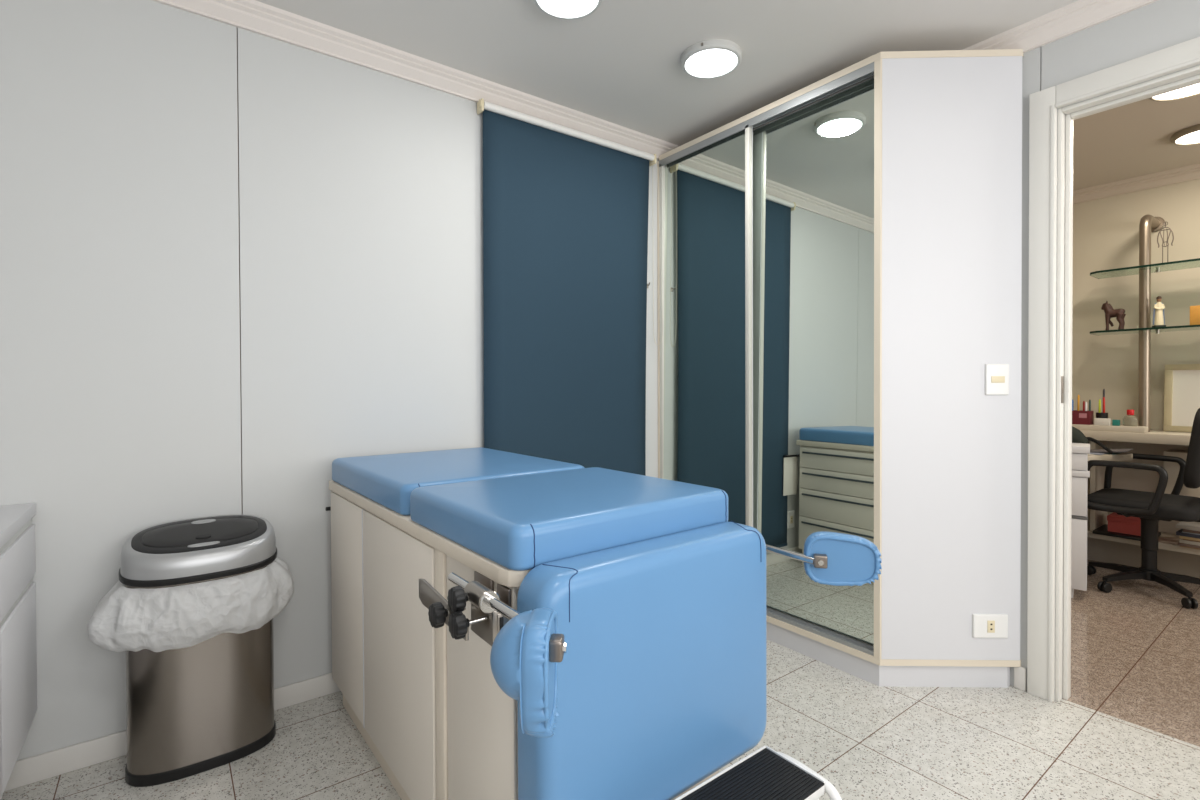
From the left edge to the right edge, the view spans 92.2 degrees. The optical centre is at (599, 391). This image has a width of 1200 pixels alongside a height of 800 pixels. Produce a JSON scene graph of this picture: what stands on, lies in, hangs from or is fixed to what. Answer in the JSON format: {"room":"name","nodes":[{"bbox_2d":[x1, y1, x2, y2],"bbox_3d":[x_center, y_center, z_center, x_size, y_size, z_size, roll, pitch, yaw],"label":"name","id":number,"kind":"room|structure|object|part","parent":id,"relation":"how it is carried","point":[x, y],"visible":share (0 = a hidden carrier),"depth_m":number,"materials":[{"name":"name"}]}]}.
{"room":"medical examination room","nodes":[
{"label":"medical examination room","id":0,"kind":"room"},
{"bbox_2d":[0,0,658,759],"bbox_3d":[-0.790,-0.100,2.347,3.654,2.424,0.100,-1,1,-37],"label":"wall","id":1,"kind":"structure","parent":0,"point":[237,264],"depth_m":1.91,"materials":[{"name":"white paint"}]},
{"bbox_2d":[4,673,339,791],"bbox_3d":[-0.921,1.076,2.187,3.030,0.075,0.013,-1,1,-37],"label":"baseboard","id":2,"kind":"structure","parent":1,"relation":"attached to","point":[46,765],"depth_m":1.73,"materials":[{"name":"white paint"}]},
{"bbox_2d":[152,0,678,159],"bbox_3d":[-0.736,-1.274,2.277,3.479,0.076,0.062,-1,1,-37],"label":"crown molding","id":3,"kind":"structure","parent":1,"relation":"attached to","point":[254,16],"depth_m":2.23,"materials":[{"name":"white paint"}]},
{"bbox_2d":[477,98,662,475],"bbox_3d":[-0.105,-0.123,2.763,1.016,2.239,0.079,-1,1,-35],"label":"roller blind","id":4,"kind":"object","parent":1,"relation":"attached to","point":[565,209],"visible":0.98,"depth_m":2.71,"materials":[{"name":"blue fabric"}]},
{"bbox_3d":[0.302,-0.734,3.035,0.066,0.987,0.011,0,1,41],"label":"bead chain","id":5,"kind":"part","parent":4,"relation":"part of","materials":[{"name":"beige"}]},
{"bbox_2d":[1,559,1199,799],"bbox_3d":[1.352,1.152,1.524,6.070,0.080,4.002,-1,1,-37],"label":"floor","id":6,"kind":"structure","parent":0,"point":[871,741],"depth_m":1.86,"materials":[{"name":"tile"}]},
{"bbox_2d":[119,515,276,786],"bbox_3d":[-1.225,0.763,1.784,0.400,0.713,0.244,-1,1,-37],"label":"trash can","id":7,"kind":"object","parent":6,"relation":"on","point":[206,705],"visible":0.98,"depth_m":1.70,"materials":[{"name":"silver metal"}]},
{"bbox_2d":[87,557,293,651],"bbox_3d":[-1.222,0.633,1.765,0.519,0.217,0.258,-1,1,-37],"label":"bag","id":8,"kind":"object","parent":7,"relation":"on","point":[183,616],"visible":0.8,"depth_m":1.65,"materials":[{"name":"white plastic"}]},
{"bbox_3d":[-1.226,0.469,1.781,0.392,0.126,0.236,-1,1,-37],"label":"lid","id":9,"kind":"part","parent":7,"relation":"part of","materials":[{"name":"silver metal"}]},
{"bbox_2d":[326,447,766,799],"bbox_3d":[-0.261,0.673,1.723,0.704,0.886,1.444,-1,1,-38],"label":"exam table","id":10,"kind":"object","parent":6,"relation":"on","point":[658,599],"visible":0.94,"depth_m":1.21,"materials":[{"name":"blue leather"}]},
{"bbox_3d":[-0.830,0.687,1.905,0.018,0.665,0.381,-1,1,-38],"label":"door","id":11,"kind":"part","parent":10,"relation":"part of","materials":[{"name":"beige laminate"}]},
{"bbox_3d":[-0.543,0.690,1.540,0.018,0.665,0.536,-1,1,-38],"label":"door","id":12,"kind":"part","parent":10,"relation":"part of","materials":[{"name":"beige laminate"}]},
{"bbox_2d":[332,447,583,514],"bbox_3d":[-0.495,0.273,1.941,0.596,0.084,0.738,-1,1,-38],"label":"cushion","id":13,"kind":"object","parent":10,"relation":"on","point":[385,483],"depth_m":1.77,"materials":[{"name":"blue leather"}]},
{"bbox_3d":[-0.246,0.690,1.170,0.008,0.669,0.296,-1,1,-38],"label":"panel","id":14,"kind":"part","parent":10,"relation":"part of","materials":[{"name":"beige laminate"}]},
{"bbox_3d":[-0.228,0.384,1.129,0.008,0.052,0.073,-1,1,-38],"label":"mounting plate","id":15,"kind":"part","parent":10,"relation":"part of","materials":[{"name":"silver metal"}]},
{"bbox_2d":[419,572,566,737],"bbox_3d":[-0.199,0.380,0.963,0.111,0.154,0.534,-1,1,-31],"label":"support","id":16,"kind":"object","parent":10,"relation":"attached to","point":[527,649],"visible":1,"depth_m":0.77,"materials":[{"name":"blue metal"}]},
{"bbox_3d":[-0.289,0.400,1.037,0.028,0.043,0.042,-1,1,-37],"label":"knob","id":17,"kind":"part","parent":16,"relation":"part of","materials":[{"name":"black plastic"}]},
{"bbox_3d":[-0.242,0.356,0.990,0.028,0.043,0.042,-1,1,-37],"label":"knob","id":18,"kind":"part","parent":16,"relation":"part of","materials":[{"name":"black plastic"}]},
{"bbox_3d":[-0.234,0.390,0.965,0.028,0.043,0.042,-1,1,-37],"label":"knob","id":19,"kind":"part","parent":16,"relation":"part of","materials":[{"name":"black plastic"}]},
{"bbox_2d":[464,581,491,608],"bbox_3d":[-0.207,0.353,0.999,0.035,0.035,0.068,-1,1,-37],"label":"socket","id":20,"kind":"object","parent":16,"relation":"attached to","point":[475,592],"depth_m":0.98,"materials":[{"name":"silver metal"}]},
{"bbox_3d":[-0.169,0.351,0.947,0.017,0.023,0.376,-1,1,-37],"label":"rod","id":21,"kind":"part","parent":16,"relation":"part of","materials":[{"name":"silver metal"}]},
{"bbox_3d":[-0.177,0.385,1.065,0.008,0.052,0.046,-1,1,-38],"label":"mounting plate","id":22,"kind":"part","parent":10,"relation":"part of","materials":[{"name":"silver metal"}]},
{"bbox_2d":[410,467,727,570],"bbox_3d":[-0.080,0.275,1.414,0.600,0.086,0.535,-1,1,-38],"label":"seat cushion","id":23,"kind":"object","parent":10,"relation":"on","point":[523,522],"depth_m":1.23,"materials":[{"name":"blue leather"}]},
{"bbox_2d":[517,522,766,799],"bbox_3d":[0.123,0.560,1.169,0.617,0.505,0.099,-1,1,-38],"label":"cushion","id":24,"kind":"object","parent":10,"relation":"on","point":[662,677],"depth_m":1.09,"materials":[{"name":"blue leather"}]},
{"bbox_2d":[766,531,881,585],"bbox_3d":[0.355,0.389,1.460,0.167,0.138,0.647,-1,1,-44],"label":"support","id":25,"kind":"object","parent":10,"relation":"attached to","point":[829,558],"visible":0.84,"depth_m":1.29,"materials":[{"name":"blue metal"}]},
{"bbox_3d":[0.355,0.377,1.466,0.017,0.021,0.426,-1,1,-37],"label":"rod","id":26,"kind":"part","parent":25,"relation":"part of","materials":[{"name":"silver metal"}]},
{"bbox_2d":[675,745,841,799],"bbox_3d":[0.292,0.953,1.000,0.501,0.338,0.356,-1,1,-37],"label":"step stool","id":27,"kind":"object","parent":6,"relation":"on","point":[766,773],"visible":1,"depth_m":1.16,"materials":[{"name":"black rubber"}]},
{"bbox_3d":[0.481,0.947,1.143,0.021,0.323,0.351,-1,1,-37],"label":"frame","id":28,"kind":"part","parent":27,"relation":"part of","materials":[{"name":"white metal"}]},
{"bbox_2d":[657,49,1023,687],"bbox_3d":[0.935,-0.077,2.618,0.414,2.359,1.530,-1,1,-37],"label":"wardrobe","id":29,"kind":"object","parent":6,"relation":"on","point":[841,261],"visible":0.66,"depth_m":2.23,"materials":[{"name":"beige"}]},
{"bbox_3d":[0.327,-0.123,3.111,0.032,2.223,0.012,-1,1,-37],"label":"post","id":30,"kind":"part","parent":29,"relation":"part of","materials":[{"name":"beige"}]},
{"bbox_2d":[663,130,745,524],"bbox_3d":[0.508,-0.120,2.864,0.027,2.175,0.551,-1,1,-37],"label":"mirror","id":31,"kind":"object","parent":29,"relation":"on","point":[704,183],"depth_m":2.84,"materials":[{"name":"clear glass"}]},
{"bbox_3d":[0.520,-0.120,2.873,0.006,2.182,0.591,-1,1,-37],"label":"sliding door","id":32,"kind":"part","parent":29,"relation":"part of","materials":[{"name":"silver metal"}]},
{"bbox_3d":[0.883,-0.117,2.459,0.006,2.182,0.644,-1,1,-37],"label":"sliding door","id":33,"kind":"part","parent":29,"relation":"part of","materials":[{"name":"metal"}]},
{"bbox_2d":[753,78,873,644],"bbox_3d":[0.878,-0.117,2.440,0.027,2.175,0.612,-1,1,-37],"label":"mirror","id":34,"kind":"object","parent":29,"relation":"on","point":[813,160],"depth_m":2.41,"materials":[{"name":"clear glass"}]},
{"bbox_3d":[1.042,-0.116,2.153,0.027,2.223,0.027,-1,1,-37],"label":"corner post","id":35,"kind":"part","parent":29,"relation":"part of","materials":[{"name":"beige wood"}]},
{"bbox_3d":[1.297,-0.116,2.139,0.507,2.223,0.018,0,1,1],"label":"panel","id":36,"kind":"part","parent":29,"relation":"part of","materials":[{"name":"white laminate"}]},
{"bbox_2d":[972,614,1007,637],"bbox_3d":[1.442,0.866,2.130,0.126,0.087,0.011,0,1,2],"label":"power outlet","id":37,"kind":"object","parent":29,"relation":"attached to","point":[983,625],"visible":1,"depth_m":2.13,"materials":[{"name":"white plastic"}]},
{"bbox_2d":[987,621,994,632],"bbox_3d":[1.442,0.866,2.128,0.026,0.044,0.006,0,1,1],"label":"socket","id":38,"kind":"object","parent":37,"relation":"attached to","point":[990,624],"depth_m":2.13,"materials":[{"name":"beige plastic"}]},
{"bbox_2d":[985,364,1008,394],"bbox_3d":[1.461,-0.045,2.120,0.084,0.114,0.010,0,1,2],"label":"light switch","id":39,"kind":"object","parent":29,"relation":"attached to","point":[996,375],"visible":1,"depth_m":2.12,"materials":[{"name":"white plastic"}]},
{"bbox_2d":[1071,443,1089,597],"bbox_3d":[2.393,0.686,3.221,0.520,0.808,0.206,0,1,41],"label":"base cabinet","id":40,"kind":"object","parent":6,"relation":"on","point":[1080,451],"visible":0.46,"depth_m":3.00,"materials":[{"name":"white laminate"}]},
{"bbox_3d":[2.337,0.850,3.157,0.499,0.367,0.020,0,1,41],"label":"drawer","id":41,"kind":"part","parent":40,"relation":"part of","materials":[{"name":"white laminate"}]},
{"bbox_3d":[2.336,0.546,3.154,0.499,0.200,0.020,0,1,41],"label":"drawer","id":42,"kind":"part","parent":40,"relation":"part of","materials":[{"name":"white laminate"}]},
{"bbox_3d":[2.335,0.365,3.152,0.499,0.084,0.020,0,1,41],"label":"drawer","id":43,"kind":"part","parent":40,"relation":"part of","materials":[{"name":"white laminate"}]},
{"bbox_2d":[1088,453,1132,460],"bbox_3d":[2.488,0.719,3.786,0.360,0.730,1.437,-1,1,-37],"label":"desk","id":44,"kind":"object","parent":6,"relation":"on","point":[1122,456],"visible":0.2,"depth_m":3.27,"materials":[{"name":"beige laminate"}]},
{"bbox_2d":[1072,426,1112,454],"bbox_3d":[2.741,0.269,3.303,0.127,0.181,0.296,-1,1,-37],"label":"bag","id":45,"kind":"object","parent":44,"relation":"on","point":[1078,436],"visible":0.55,"depth_m":3.28,"materials":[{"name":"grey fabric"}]},
{"bbox_2d":[1090,449,1132,452],"bbox_3d":[2.936,0.342,3.334,0.180,0.027,0.190,-1,1,-40],"label":"folder","id":46,"kind":"object","parent":44,"relation":"on","point":[1091,450],"visible":0.73,"depth_m":3.31,"materials":[{"name":"grey"}]},
{"bbox_2d":[1080,430,1199,577],"bbox_3d":[3.282,0.661,3.498,0.396,0.845,2.850,-1,1,-37],"label":"desk","id":47,"kind":"object","parent":6,"relation":"on","point":[1171,558],"visible":0.25,"depth_m":3.53,"materials":[{"name":"beige laminate"}]},
{"bbox_2d":[1072,424,1147,432],"bbox_3d":[3.016,0.221,3.611,0.094,0.034,0.595,-1,1,-37],"label":"shelf","id":48,"kind":"object","parent":47,"relation":"on","point":[1134,429],"visible":0.54,"depth_m":3.46,"materials":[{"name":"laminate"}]},
{"bbox_2d":[1072,410,1093,424],"bbox_3d":[3.012,0.161,3.616,0.080,0.085,0.110,-1,1,-37],"label":"pencil box","id":49,"kind":"object","parent":48,"relation":"on","point":[1081,417],"visible":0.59,"depth_m":3.58,"materials":[{"name":"red"}]},
{"bbox_2d":[1077,395,1079,410],"bbox_3d":[3.009,0.109,3.628,0.019,0.180,0.011,-1,1,-37],"label":"pen","id":50,"kind":"object","parent":49,"relation":"in","point":[1078,397],"visible":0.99,"depth_m":3.62,"materials":[{"name":"orange plastic"}]},
{"bbox_2d":[1096,412,1107,417],"bbox_3d":[3.086,0.167,3.547,0.058,0.075,0.058,-1,1,-37],"label":"pen cup","id":51,"kind":"object","parent":48,"relation":"on","point":[1098,415],"visible":0.43,"depth_m":3.53,"materials":[{"name":"black plastic"}]},
{"bbox_2d":[1098,399,1100,412],"bbox_3d":[3.081,0.122,3.558,0.016,0.150,0.011,-1,1,-37],"label":"pen","id":52,"kind":"object","parent":51,"relation":"in","point":[1099,408],"visible":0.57,"depth_m":3.55,"materials":[{"name":"yellow plastic"}]},
{"bbox_2d":[1103,397,1104,412],"bbox_3d":[3.083,0.115,3.529,0.018,0.165,0.011,-1,1,-37],"label":"pen","id":53,"kind":"object","parent":51,"relation":"in","point":[1103,397],"visible":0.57,"depth_m":3.52,"materials":[{"name":"red plastic"}]},
{"bbox_2d":[1094,418,1110,425],"bbox_3d":[3.055,0.184,3.508,0.028,0.042,0.072,-1,1,-37],"label":"box","id":54,"kind":"object","parent":48,"relation":"on","point":[1097,421],"visible":1,"depth_m":3.50,"materials":[{"name":"white paper"}]},
{"bbox_2d":[1112,420,1119,425],"bbox_3d":[3.106,0.187,3.470,0.028,0.036,0.032,-1,1,-37],"label":"box","id":55,"kind":"object","parent":48,"relation":"on","point":[1114,422],"visible":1,"depth_m":3.46,"materials":[{"name":"teal"}]},
{"bbox_2d":[1123,410,1137,425],"bbox_3d":[3.158,0.156,3.434,0.066,0.098,0.066,-1,1,-37],"label":"plastic bottle","id":56,"kind":"object","parent":48,"relation":"on","point":[1129,420],"visible":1,"depth_m":3.42,"materials":[{"name":"white plastic"}]},
{"bbox_2d":[1092,524,1160,540],"bbox_3d":[3.183,0.853,3.487,0.280,0.018,0.260,-1,1,-37],"label":"tray","id":57,"kind":"object","parent":47,"relation":"on","point":[1102,530],"visible":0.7,"depth_m":3.44,"materials":[{"name":"black plastic"}]},
{"bbox_2d":[1107,513,1140,535],"bbox_3d":[3.201,0.796,3.478,0.196,0.094,0.182,-1,1,-37],"label":"box","id":58,"kind":"object","parent":57,"relation":"on","point":[1117,523],"visible":0.52,"depth_m":3.43,"materials":[{"name":"red cardboard"}]},
{"bbox_3d":[3.201,0.765,3.478,0.196,0.032,0.182,-1,1,-37],"label":"box lid","id":59,"kind":"part","parent":58,"relation":"part of","materials":[{"name":"red cardboard"}]},
{"bbox_3d":[3.417,0.575,3.598,0.054,0.566,2.850,-1,1,-37],"label":"panel","id":60,"kind":"part","parent":47,"relation":"part of","materials":[{"name":"beige laminate"}]},
{"bbox_3d":[3.291,0.880,3.506,0.376,0.037,2.850,-1,1,-37],"label":"shelf","id":61,"kind":"part","parent":47,"relation":"part of","materials":[{"name":"beige laminate"}]},
{"bbox_2d":[1090,215,1199,431],"bbox_3d":[3.538,-0.420,3.149,0.392,1.320,1.298,-1,1,-37],"label":"shelf rack","id":62,"kind":"object","parent":47,"relation":"on","point":[1148,224],"visible":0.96,"depth_m":3.42,"materials":[{"name":"silver metal"}]},
{"bbox_2d":[1101,301,1125,329],"bbox_3d":[3.131,-0.467,3.519,0.060,0.186,0.113,-1,1,-37],"label":"horse figurine","id":63,"kind":"object","parent":62,"relation":"on","point":[1120,314],"visible":0.96,"depth_m":3.51,"materials":[{"name":"brown ceramic"}]},
{"bbox_3d":[3.492,-0.362,3.113,0.270,0.011,1.295,-1,1,-37],"label":"glass shelf","id":64,"kind":"part","parent":62,"relation":"part of","materials":[{"name":"green"}]},
{"bbox_3d":[3.491,-0.725,3.109,0.270,0.011,1.295,-1,1,-37],"label":"glass shelf","id":65,"kind":"part","parent":62,"relation":"part of","materials":[{"name":"green"}]},
{"bbox_2d":[1152,296,1165,326],"bbox_3d":[3.252,-0.463,3.357,0.054,0.186,0.046,0,1,24],"label":"figurine","id":66,"kind":"object","parent":62,"relation":"on","point":[1158,310],"visible":0.98,"depth_m":3.35,"materials":[{"name":"white ceramic"}]},
{"bbox_2d":[1157,222,1173,262],"bbox_3d":[3.266,-0.857,3.333,0.024,0.250,0.071,-1,1,-37],"label":"figurine","id":67,"kind":"object","parent":62,"relation":"on","point":[1170,229],"visible":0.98,"depth_m":3.33,"materials":[{"name":"silver"}]},
{"bbox_2d":[1190,305,1199,324],"bbox_3d":[3.371,-0.425,3.216,0.070,0.112,0.110,-1,1,-37],"label":"wood block","id":68,"kind":"object","parent":62,"relation":"on","point":[1194,310],"visible":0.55,"depth_m":3.22,"materials":[{"name":"orange wood"}]},
{"bbox_2d":[1164,364,1199,431],"bbox_3d":[3.600,0.040,3.225,0.064,0.401,0.640,-1,1,-37],"label":"framed board","id":69,"kind":"object","parent":47,"relation":"on","point":[1182,381],"visible":1,"depth_m":3.42,"materials":[{"name":"beige wood"}]},
{"bbox_3d":[3.400,0.861,3.181,0.220,0.006,0.260,-1,1,-37],"label":"magazine","id":70,"kind":"object","parent":47,"relation":"on","visible":0},
{"bbox_2d":[1178,542,1199,548],"bbox_3d":[3.393,0.851,3.190,0.220,0.013,0.260,-1,1,-40],"label":"magazine","id":71,"kind":"object","parent":70,"relation":"on","point":[1179,544],"visible":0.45,"depth_m":3.19,"materials":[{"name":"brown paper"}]},
{"bbox_2d":[1179,539,1199,545],"bbox_3d":[3.401,0.834,3.178,0.220,0.020,0.260,-1,1,-34],"label":"magazine","id":72,"kind":"object","parent":71,"relation":"on","point":[1180,540],"visible":0.45,"depth_m":3.19,"materials":[{"name":"beige paper"}]},
{"bbox_3d":[3.406,0.821,3.172,0.220,0.006,0.260,-1,1,-37],"label":"magazine","id":73,"kind":"object","parent":72,"relation":"on","visible":0},
{"bbox_2d":[1179,536,1199,540],"bbox_3d":[3.396,0.811,3.185,0.220,0.013,0.260,-1,1,-40],"label":"magazine","id":74,"kind":"object","parent":73,"relation":"on","point":[1180,537],"visible":0.45,"depth_m":3.18,"materials":[{"name":"beige paper"}]},
{"bbox_2d":[1176,529,1199,538],"bbox_3d":[3.394,0.794,3.188,0.220,0.020,0.260,-1,1,-34],"label":"magazine","id":75,"kind":"object","parent":74,"relation":"on","point":[1179,532],"visible":0.51,"depth_m":3.20,"materials":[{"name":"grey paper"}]},
{"bbox_3d":[3.404,0.781,3.173,0.220,0.006,0.260,-1,1,-37],"label":"magazine","id":76,"kind":"object","parent":75,"relation":"on","visible":0},
{"bbox_2d":[1183,529,1199,533],"bbox_3d":[3.404,0.771,3.174,0.220,0.013,0.260,-1,1,-40],"label":"magazine","id":77,"kind":"object","parent":76,"relation":"on","point":[1184,530],"visible":0.45,"depth_m":3.18,"materials":[{"name":"brown paper"}]},
{"bbox_2d":[1176,521,1199,530],"bbox_3d":[3.393,0.754,3.188,0.220,0.020,0.260,-1,1,-34],"label":"magazine","id":78,"kind":"object","parent":77,"relation":"on","point":[1195,526],"visible":0.76,"depth_m":3.21,"materials":[{"name":"grey paper"}]},
{"bbox_2d":[1087,408,1199,608],"bbox_3d":[3.022,0.581,3.180,0.582,1.013,0.580,-1,1,-37],"label":"office chair","id":79,"kind":"object","parent":6,"relation":"on","point":[1150,507],"visible":0.88,"depth_m":3.10,"materials":[{"name":"black plastic"}]},
{"bbox_3d":[2.956,1.007,3.311,0.040,0.045,0.245,0,1,-25],"label":"leg","id":80,"kind":"part","parent":79,"relation":"part of","materials":[{"name":"black plastic"}]},
{"bbox_3d":[2.869,1.009,3.154,0.245,0.045,0.040,0,1,-7],"label":"leg","id":81,"kind":"part","parent":79,"relation":"part of","materials":[{"name":"black plastic"}]},
{"bbox_3d":[2.765,0.508,3.063,0.033,0.274,0.364,-1,1,-37],"label":"armrest","id":82,"kind":"part","parent":79,"relation":"part of","materials":[{"name":"black plastic"}]},
{"bbox_3d":[3.007,0.612,3.184,0.470,0.082,0.460,-1,1,-37],"label":"seat","id":83,"kind":"part","parent":79,"relation":"part of","materials":[{"name":"black fabric"}]},
{"bbox_3d":[3.189,0.503,3.381,0.033,0.274,0.364,-1,1,-37],"label":"armrest","id":84,"kind":"part","parent":79,"relation":"part of","materials":[{"name":"black plastic"}]},
{"bbox_3d":[2.991,1.010,3.023,0.040,0.045,0.245,0,1,11],"label":"leg","id":85,"kind":"part","parent":79,"relation":"part of","materials":[{"name":"black plastic"}]},
{"bbox_3d":[3.154,1.008,3.098,0.245,0.045,0.040,0,1,29],"label":"leg","id":86,"kind":"part","parent":79,"relation":"part of","materials":[{"name":"black plastic"}]},
{"bbox_3d":[3.116,0.284,2.983,0.380,0.418,0.105,-1,1,-37],"label":"backrest","id":87,"kind":"part","parent":79,"relation":"part of","materials":[{"name":"black fabric"}]},
{"bbox_2d":[256,0,1199,190],"bbox_3d":[1.342,-1.352,1.498,6.070,0.080,4.002,-1,1,-37],"label":"ceiling","id":88,"kind":"structure","parent":0,"point":[619,63],"depth_m":2.20,"materials":[{"name":"white paint"}]},
{"bbox_2d":[533,0,602,19],"bbox_3d":[-0.106,-1.296,1.880,0.236,0.029,0.236,-1,1,-37],"label":"recessed light","id":89,"kind":"object","parent":88,"relation":"in","point":[561,9],"visible":1,"depth_m":1.93,"materials":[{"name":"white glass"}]},
{"bbox_2d":[681,39,741,78],"bbox_3d":[0.437,-1.302,2.268,0.236,0.029,0.236,-1,1,-37],"label":"recessed light","id":90,"kind":"object","parent":88,"relation":"in","point":[711,58],"visible":1,"depth_m":2.24,"materials":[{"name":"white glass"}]},
{"bbox_2d":[685,49,736,76],"bbox_3d":[0.437,-1.293,2.268,0.201,0.002,0.201,-1,1,-37],"label":"diffuser","id":91,"kind":"object","parent":90,"relation":"attached to","point":[698,62],"depth_m":2.26,"materials":[{"name":"white plastic"}]},
{"bbox_2d":[1148,83,1199,100],"bbox_3d":[2.513,-1.312,2.462,0.260,0.029,0.260,-1,1,-37],"label":"recessed light","id":92,"kind":"object","parent":88,"relation":"in","point":[1192,90],"visible":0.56,"depth_m":2.53,"materials":[{"name":"beige"}]},
{"bbox_2d":[1171,124,1199,144],"bbox_3d":[3.092,-1.319,2.940,0.260,0.029,0.260,-1,1,-37],"label":"recessed light","id":93,"kind":"object","parent":88,"relation":"in","point":[1190,135],"visible":1,"depth_m":2.97,"materials":[{"name":"beige"}]},
{"bbox_2d":[1176,131,1199,143],"bbox_3d":[3.092,-1.310,2.940,0.225,0.002,0.225,-1,1,-37],"label":"diffuser","id":94,"kind":"object","parent":93,"relation":"attached to","point":[1182,137],"depth_m":2.97,"materials":[{"name":"white plastic"}]},
{"bbox_2d":[1010,0,1199,700],"bbox_3d":[1.843,-0.105,1.819,0.075,2.424,3.902,-1,1,-37],"label":"wall","id":95,"kind":"structure","parent":0,"point":[1161,24],"depth_m":2.02,"materials":[{"name":"grey paint"}]},
{"bbox_2d":[1014,667,1026,690],"bbox_3d":[1.560,1.062,2.141,0.013,0.085,0.038,-1,1,-37],"label":"baseboard","id":96,"kind":"structure","parent":95,"relation":"attached to","point":[1020,673],"depth_m":2.13,"materials":[{"name":"white paint"}]},
{"bbox_2d":[963,0,1158,52],"bbox_3d":[2.129,-1.275,1.306,0.062,0.076,2.550,-1,1,-37],"label":"crown molding","id":97,"kind":"structure","parent":95,"relation":"attached to","point":[1080,15],"depth_m":2.01,"materials":[{"name":"white paint"}]},
{"bbox_2d":[1027,37,1199,701],"bbox_3d":[1.923,0.016,1.698,0.104,2.183,1.084,-1,1,-37],"label":"door frame","id":98,"kind":"structure","parent":95,"relation":"in","point":[1050,155],"depth_m":2.06,"materials":[{"name":"white paint"}]},
{"bbox_3d":[1.646,-0.007,2.052,0.026,0.095,0.004,-1,1,-37],"label":"strike plate","id":99,"kind":"part","parent":98,"relation":"part of","materials":[{"name":"silver metal"}]},
{"bbox_2d":[1072,179,1199,429],"bbox_3d":[3.661,-0.129,3.401,0.100,2.424,3.550,-1,1,-37],"label":"wall","id":100,"kind":"structure","parent":0,"point":[1105,230],"depth_m":3.69,"materials":[{"name":"beige paint"}]},
{"bbox_2d":[1073,163,1199,203],"bbox_3d":[3.591,-1.302,3.340,0.062,0.076,3.550,-1,1,-37],"label":"crown molding","id":101,"kind":"structure","parent":100,"relation":"attached to","point":[1191,172],"depth_m":3.62,"materials":[{"name":"beige paint"}]},
{"bbox_3d":[-1.041,-0.072,-0.280,0.100,2.424,3.802,-1,1,-37],"label":"wall","id":102,"kind":"structure","parent":0,"visible":0},
{"bbox_2d":[0,518,36,799],"bbox_3d":[-1.447,0.643,0.893,0.640,0.563,1.438,-1,1,-37],"label":"base cabinet","id":103,"kind":"object","parent":102,"relation":"attached to","point":[18,649],"visible":0.89,"depth_m":1.45,"materials":[{"name":"white laminate"}]},
{"bbox_3d":[-1.230,0.735,1.122,0.019,0.368,0.462,-1,1,-37],"label":"cabinet door","id":104,"kind":"part","parent":103,"relation":"part of","materials":[{"name":"white laminate"}]},
{"bbox_3d":[-1.501,0.453,1.479,0.019,0.142,0.430,-1,1,-37],"label":"drawer","id":105,"kind":"part","parent":103,"relation":"part of","materials":[{"name":"white laminate"}]},
{"bbox_2d":[0,503,35,547],"bbox_3d":[-1.445,0.343,0.888,0.643,0.033,1.450,-1,1,-37],"label":"countertop","id":106,"kind":"structure","parent":103,"relation":"on","point":[13,518],"depth_m":1.49,"materials":[{"name":"white laminate"}]}
]}

